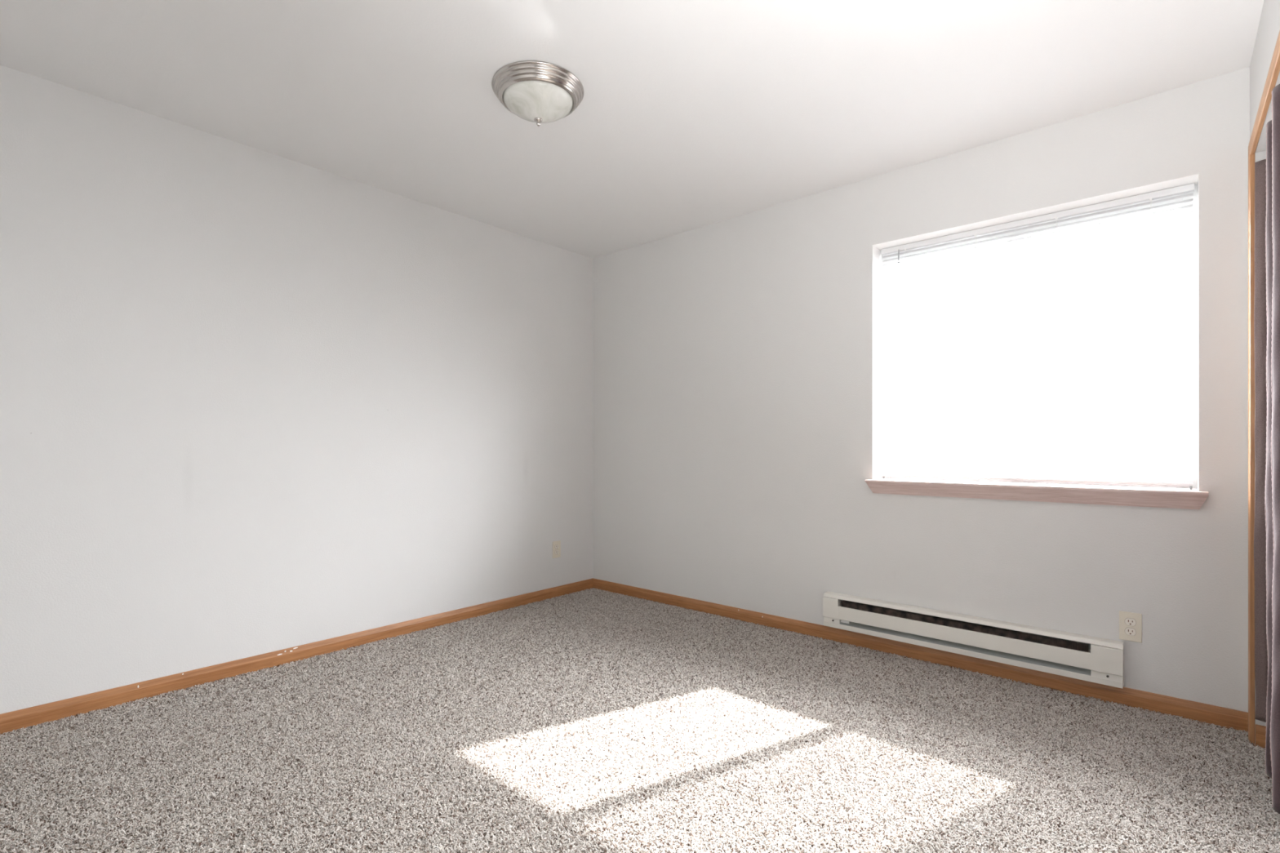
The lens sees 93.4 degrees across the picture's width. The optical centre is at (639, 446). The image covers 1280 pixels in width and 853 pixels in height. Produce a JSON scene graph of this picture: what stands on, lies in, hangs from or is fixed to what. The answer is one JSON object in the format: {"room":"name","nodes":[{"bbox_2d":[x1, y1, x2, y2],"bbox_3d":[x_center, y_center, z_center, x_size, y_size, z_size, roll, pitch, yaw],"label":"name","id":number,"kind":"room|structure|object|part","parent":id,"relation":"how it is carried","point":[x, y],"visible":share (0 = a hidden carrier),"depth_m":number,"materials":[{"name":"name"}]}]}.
{"room":"empty bedroom","nodes":[
{"label":"empty bedroom","id":0,"kind":"room"},
{"bbox_2d":[0,64,592,714],"bbox_3d":[-1.691,-0.170,3.037,0.150,2.440,4.290,0,0,41],"label":"wall","id":1,"kind":"structure","parent":0,"point":[254,402],"depth_m":2.77,"materials":[{"name":"paint"}]},
{"bbox_2d":[0,578,592,734],"bbox_3d":[-1.643,1.012,2.969,0.012,0.076,3.950,0,0,41],"label":"baseboard","id":2,"kind":"structure","parent":1,"relation":"attached to","point":[53,711],"depth_m":2.78,"materials":[{"name":"brown wood"}]},
{"bbox_2d":[552,540,560,558],"bbox_3d":[-0.579,0.715,4.189,0.008,0.115,0.071,0,0,41],"label":"wall outlet","id":3,"kind":"object","parent":1,"relation":"attached to","point":[556,544],"visible":1,"depth_m":4.18,"materials":[{"name":"beige plastic"}]},
{"bbox_2d":[0,0,1264,258],"bbox_3d":[-0.053,-1.450,1.606,4.500,0.120,4.290,0,0,41],"label":"ceiling","id":4,"kind":"structure","parent":0,"point":[691,114],"depth_m":2.29,"materials":[{"name":"paint"}]},
{"bbox_2d":[491,60,583,126],"bbox_3d":[-0.395,-1.317,2.343,0.353,0.146,0.353,0,0,41],"label":"ceiling light","id":5,"kind":"object","parent":4,"relation":"attached to","point":[537,91],"visible":1,"depth_m":2.26,"materials":[{"name":"silver metal"}]},
{"bbox_3d":[-0.395,-1.311,2.343,0.267,0.086,0.267,0,0,41],"label":"lamp shade","id":6,"kind":"part","parent":5,"relation":"part of","materials":[{"name":"white glass"}]},
{"bbox_2d":[0,590,1279,852],"bbox_3d":[-0.053,1.110,1.606,4.500,0.120,4.290,0,0,41],"label":"floor","id":7,"kind":"structure","parent":0,"point":[433,699],"depth_m":1.92,"materials":[{"name":"beige carpet"}]},
{"bbox_2d":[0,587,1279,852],"bbox_3d":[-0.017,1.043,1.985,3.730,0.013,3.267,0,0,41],"label":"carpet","id":8,"kind":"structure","parent":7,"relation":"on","point":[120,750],"depth_m":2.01,"materials":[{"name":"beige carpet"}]},
{"bbox_2d":[592,66,1249,712],"bbox_3d":[1.353,-0.170,3.100,4.350,2.440,0.190,0,0,41],"label":"wall","id":9,"kind":"structure","parent":0,"point":[732,357],"depth_m":3.13,"materials":[{"name":"paint"}]},
{"bbox_2d":[592,577,1248,733],"bbox_3d":[0.938,1.012,3.328,3.424,0.076,0.012,0,0,41],"label":"baseboard","id":10,"kind":"structure","parent":9,"relation":"attached to","point":[1222,717],"depth_m":2.80,"materials":[{"name":"brown wood"}]},
{"bbox_2d":[822,591,1124,688],"bbox_3d":[1.468,0.875,2.831,1.251,0.174,0.062,0,0,41],"label":"baseboard heater","id":11,"kind":"object","parent":9,"relation":"attached to","point":[1095,660],"visible":1,"depth_m":2.73,"materials":[{"name":"white metal"}]},
{"bbox_3d":[1.443,0.876,2.818,1.066,0.069,0.008,0,0,41],"label":"panel","id":12,"kind":"part","parent":11,"relation":"part of","materials":[{"name":"white metal"}]},
{"bbox_2d":[864,173,1208,509],"bbox_3d":[1.703,-0.400,2.743,1.280,1.279,0.220,0,0,41],"label":"window","id":13,"kind":"structure","parent":9,"relation":"in","point":[1139,495],"depth_m":2.68,"materials":[{"name":"white plastic"}]},
{"bbox_3d":[1.562,-0.443,2.998,0.607,1.140,0.018,0,0,41],"label":"sash","id":14,"kind":"part","parent":13,"relation":"part of","materials":[{"name":"white plastic"}]},
{"bbox_3d":[1.689,0.175,2.728,1.279,0.011,0.179,0,0,41],"label":"sill","id":15,"kind":"part","parent":13,"relation":"part of","materials":[{"name":"white wood"}]},
{"bbox_2d":[881,182,1194,489],"bbox_3d":[1.728,-0.433,2.775,1.212,1.206,0.038,0,0,41],"label":"blind","id":16,"kind":"object","parent":13,"relation":"attached to","point":[1186,188],"visible":1,"depth_m":2.70,"materials":[{"name":"white plastic"}]},
{"bbox_3d":[1.368,-0.428,3.096,0.012,1.176,0.027,0,0,41],"label":"ladder cord","id":17,"kind":"part","parent":16,"relation":"part of","materials":[{"name":"white fabric"}]},
{"bbox_3d":[1.608,-0.428,2.886,0.012,1.176,0.027,0,0,41],"label":"ladder cord","id":18,"kind":"part","parent":16,"relation":"part of","materials":[{"name":"white fabric"}]},
{"bbox_3d":[1.732,0.150,2.779,1.204,0.013,0.022,0,0,41],"label":"rail","id":19,"kind":"part","parent":16,"relation":"part of","materials":[{"name":"white plastic"}]},
{"bbox_3d":[1.849,-0.428,2.675,0.012,1.176,0.027,0,0,41],"label":"ladder cord","id":20,"kind":"part","parent":16,"relation":"part of","materials":[{"name":"white fabric"}]},
{"bbox_3d":[2.089,-0.428,2.465,0.012,1.176,0.027,0,0,41],"label":"ladder cord","id":21,"kind":"part","parent":16,"relation":"part of","materials":[{"name":"white fabric"}]},
{"bbox_3d":[1.958,-0.443,2.626,0.607,1.140,0.018,0,0,41],"label":"sash","id":22,"kind":"part","parent":13,"relation":"part of","materials":[{"name":"white plastic"}]},
{"bbox_2d":[1119,611,1142,642],"bbox_3d":[1.973,0.725,2.425,0.071,0.115,0.008,0,0,41],"label":"wall outlet","id":23,"kind":"object","parent":9,"relation":"attached to","point":[1130,623],"visible":1,"depth_m":2.42,"materials":[{"name":"beige plastic"}]},
{"bbox_2d":[1124,617,1136,626],"bbox_3d":[1.971,0.706,2.424,0.037,0.031,0.003,0,0,41],"label":"receptacle","id":24,"kind":"object","parent":23,"relation":"attached to","point":[1128,621],"depth_m":2.42,"materials":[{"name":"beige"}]},
{"bbox_2d":[1124,627,1136,635],"bbox_3d":[1.971,0.745,2.424,0.037,0.031,0.003,0,0,41],"label":"receptacle","id":25,"kind":"object","parent":23,"relation":"attached to","point":[1128,631],"depth_m":2.42,"materials":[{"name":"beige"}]},
{"bbox_2d":[1249,0,1279,726],"bbox_3d":[0.974,-0.170,0.681,0.115,2.440,3.950,0,0,41],"label":"wall","id":26,"kind":"structure","parent":0,"point":[1268,28],"depth_m":1.93,"materials":[{"name":"paint"}]},
{"bbox_2d":[1248,151,1255,746],"bbox_3d":[2.173,-0.021,2.144,0.016,2.143,0.066,0,0,41],"label":"trim","id":27,"kind":"structure","parent":26,"relation":"attached to","point":[1251,157],"depth_m":2.12,"materials":[{"name":"brown wood"}]},
{"bbox_2d":[1253,159,1267,722],"bbox_3d":[2.162,-0.020,2.058,0.019,1.932,0.094,0,0,-39],"label":"curtain","id":28,"kind":"object","parent":26,"relation":"hanging from","point":[1260,308],"visible":0.34,"depth_m":2.08,"materials":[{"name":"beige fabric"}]},
{"bbox_2d":[1248,30,1279,154],"bbox_3d":[1.549,-1.060,1.431,0.016,0.066,1.961,0,0,41],"label":"trim","id":29,"kind":"structure","parent":26,"relation":"attached to","point":[1274,68],"depth_m":1.79,"materials":[{"name":"brown wood"}]},
{"bbox_3d":[1.519,-1.013,1.335,0.020,0.034,1.648,0,0,41],"label":"track","id":30,"kind":"object","parent":26,"relation":"attached to","visible":0},
{"bbox_2d":[1264,84,1279,814],"bbox_3d":[1.768,0.007,1.628,0.089,1.999,0.765,0,0,41],"label":"curtain","id":31,"kind":"object","parent":30,"relation":"hanging from","point":[1272,503],"visible":1,"depth_m":1.67,"materials":[{"name":"fabric"}]},
{"bbox_3d":[1.322,-0.170,0.377,0.810,2.440,3.950,0,0,41],"label":"wall","id":32,"kind":"structure","parent":0,"visible":0},
{"bbox_2d":[1255,724,1266,747],"bbox_3d":[2.445,1.012,1.858,0.770,0.076,0.012,0,0,41],"label":"baseboard","id":33,"kind":"structure","parent":32,"relation":"attached to","point":[1260,731],"depth_m":2.10,"materials":[{"name":"brown wood"}]}
]}

